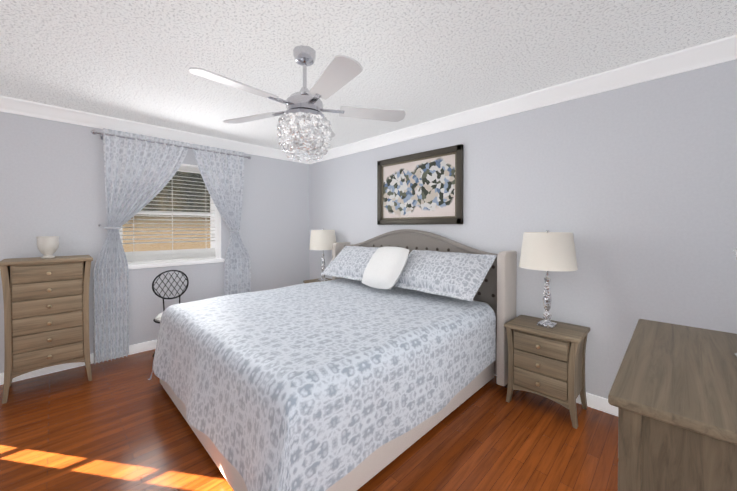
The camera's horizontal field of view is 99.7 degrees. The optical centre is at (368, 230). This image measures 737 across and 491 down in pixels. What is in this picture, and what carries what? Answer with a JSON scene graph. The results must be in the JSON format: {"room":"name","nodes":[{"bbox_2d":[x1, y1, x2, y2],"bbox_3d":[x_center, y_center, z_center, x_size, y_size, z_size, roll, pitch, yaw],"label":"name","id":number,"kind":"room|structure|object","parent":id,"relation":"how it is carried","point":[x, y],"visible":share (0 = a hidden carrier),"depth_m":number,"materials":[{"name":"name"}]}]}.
{"room":"bedroom","nodes":[
{"label":"bedroom","id":0,"kind":"room"},
{"bbox_2d":[0,111,308,372],"bbox_3d":[-2.755,0.087,3.165,0.200,2.440,5.000,1,1,45],"label":"wall","id":1,"kind":"structure","parent":0,"point":[52,179],"depth_m":3.09,"materials":[{"name":"paint"}]},
{"bbox_2d":[0,340,156,384],"bbox_3d":[-2.678,1.260,3.103,0.016,0.095,5.000,1,1,45],"label":"baseboard","id":2,"kind":"structure","parent":1,"relation":"attached to","point":[141,347],"depth_m":2.93,"materials":[{"name":"white wood"}]},
{"bbox_2d":[0,95,308,163],"bbox_3d":[-2.659,-1.074,3.057,0.070,0.116,5.000,1,1,45],"label":"crown molding","id":3,"kind":"structure","parent":1,"relation":"attached to","point":[33,109],"depth_m":3.19,"materials":[{"name":"white"}]},
{"bbox_2d":[91,128,250,363],"bbox_3d":[-2.118,0.135,3.562,0.144,2.285,1.578,1,1,45],"label":"curtains","id":4,"kind":"object","parent":1,"relation":"attached to","point":[140,170],"visible":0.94,"depth_m":3.21,"materials":[{"name":"blue fabric"}]},
{"bbox_2d":[119,164,224,268],"bbox_3d":[-2.282,-0.189,3.615,0.235,1.180,1.090,1,1,45],"label":"window","id":5,"kind":"structure","parent":1,"relation":"in","point":[216,244],"depth_m":3.75,"materials":[{"name":"white plastic"}]},
{"bbox_2d":[119,166,215,263],"bbox_3d":[-2.298,-0.204,3.631,0.060,1.110,0.966,1,1,45],"label":"window blinds","id":6,"kind":"object","parent":5,"relation":"attached to","point":[159,255],"visible":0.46,"depth_m":3.64,"materials":[{"name":"white plastic"}]},
{"bbox_2d":[0,349,617,490],"bbox_3d":[-1.062,1.376,1.506,4.960,0.100,5.400,1,1,45],"label":"floor","id":7,"kind":"structure","parent":0,"point":[120,424],"depth_m":1.93,"materials":[{"name":"brown wood"}]},
{"bbox_2d":[0,255,92,403],"bbox_3d":[-2.730,0.775,2.663,0.442,1.075,0.540,1,1,45],"label":"chest","id":8,"kind":"object","parent":7,"relation":"on","point":[46,311],"visible":0.98,"depth_m":2.51,"materials":[{"name":"brown wood"}]},
{"bbox_2d":[36,236,58,257],"bbox_3d":[-2.752,0.143,2.671,0.140,0.185,0.140,1,1,45],"label":"candle holder","id":9,"kind":"object","parent":8,"relation":"on","point":[47,246],"visible":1,"depth_m":2.63,"materials":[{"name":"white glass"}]},
{"bbox_2d":[152,270,188,356],"bbox_3d":[-1.991,0.866,3.220,0.415,0.885,0.396,1,1,45],"label":"chair","id":10,"kind":"object","parent":7,"relation":"on","point":[158,318],"visible":0.52,"depth_m":3.31,"materials":[{"name":"black metal"}]},
{"bbox_2d":[303,278,331,282],"bbox_3d":[-0.612,0.994,4.262,0.490,0.600,0.392,1,1,45],"label":"nightstand","id":11,"kind":"object","parent":7,"relation":"on","point":[310,281],"visible":0.04,"depth_m":4.32,"materials":[{"name":"brown wood"}]},
{"bbox_2d":[309,229,335,280],"bbox_3d":[-0.622,0.332,4.273,0.380,0.720,0.380,1,1,45],"label":"lamp","id":12,"kind":"object","parent":11,"relation":"on","point":[323,239],"visible":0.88,"depth_m":4.13,"materials":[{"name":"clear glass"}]},
{"bbox_2d":[148,229,516,490],"bbox_3d":[-0.327,0.652,2.661,2.265,1.320,2.262,1,1,45],"label":"bed","id":13,"kind":"object","parent":7,"relation":"on","point":[373,357],"visible":1,"depth_m":1.83,"materials":[{"name":"fabric"}]},
{"bbox_2d":[361,246,409,289],"bbox_3d":[0.161,0.354,3.045,0.471,0.385,0.329,1,1,45],"label":"pillow","id":14,"kind":"object","parent":13,"relation":"on","point":[388,267],"depth_m":2.93,"materials":[{"name":"white fabric"}]},
{"bbox_2d":[504,315,589,428],"bbox_3d":[1.333,1.016,2.339,0.490,0.600,0.392,1,1,45],"label":"nightstand","id":15,"kind":"object","parent":7,"relation":"on","point":[548,363],"visible":1,"depth_m":2.22,"materials":[{"name":"brown wood"}]},
{"bbox_2d":[519,230,577,328],"bbox_3d":[1.341,0.355,2.332,0.380,0.720,0.380,1,1,45],"label":"lamp","id":16,"kind":"object","parent":15,"relation":"on","point":[547,251],"visible":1,"depth_m":2.20,"materials":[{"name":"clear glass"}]},
{"bbox_2d":[608,319,736,490],"bbox_3d":[1.143,0.879,0.980,0.542,0.905,0.956,1,1,45],"label":"dresser","id":17,"kind":"object","parent":7,"relation":"on","point":[672,396],"visible":1,"depth_m":0.80,"materials":[{"name":"brown wood"}]},
{"bbox_2d":[0,0,736,149],"bbox_3d":[-1.062,-1.164,1.477,4.960,0.100,5.400,1,1,45],"label":"ceiling","id":18,"kind":"structure","parent":0,"point":[421,61],"depth_m":1.93,"materials":[{"name":"white paint"}]},
{"bbox_2d":[189,45,405,161],"bbox_3d":[-0.426,-0.785,1.913,1.263,0.668,1.227,1,1,45],"label":"ceiling fan","id":19,"kind":"object","parent":18,"relation":"hanging from","point":[305,132],"visible":1,"depth_m":1.84,"materials":[{"name":"silver metal"}]},
{"bbox_2d":[309,59,736,398],"bbox_3d":[0.766,0.085,3.341,4.960,2.440,0.200,1,1,45],"label":"wall","id":20,"kind":"structure","parent":0,"point":[632,189],"depth_m":2.25,"materials":[{"name":"paint"}]},
{"bbox_2d":[377,144,462,224],"bbox_3d":[0.515,-0.454,3.409,1.120,0.775,0.038,1,1,45],"label":"picture","id":21,"kind":"object","parent":20,"relation":"attached to","point":[425,187],"visible":1,"depth_m":3.35,"materials":[{"name":"multicoloured paper"}]},
{"bbox_2d":[309,34,736,163],"bbox_3d":[0.671,-1.076,3.232,4.560,0.116,0.070,1,1,45],"label":"crown molding","id":22,"kind":"structure","parent":20,"relation":"attached to","point":[722,50],"depth_m":2.36,"materials":[{"name":"white"}]},
{"bbox_2d":[494,374,617,415],"bbox_3d":[0.690,1.258,3.277,4.560,0.095,0.016,1,1,45],"label":"baseboard","id":23,"kind":"structure","parent":20,"relation":"attached to","point":[599,403],"depth_m":2.28,"materials":[{"name":"white wood"}]},
{"label":"outside","id":24,"kind":"structure","parent":0,"visible":0},
{"bbox_2d":[122,171,209,251],"bbox_3d":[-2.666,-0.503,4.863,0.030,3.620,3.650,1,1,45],"label":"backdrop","id":25,"kind":"structure","parent":24,"point":[161,245],"depth_m":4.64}
]}

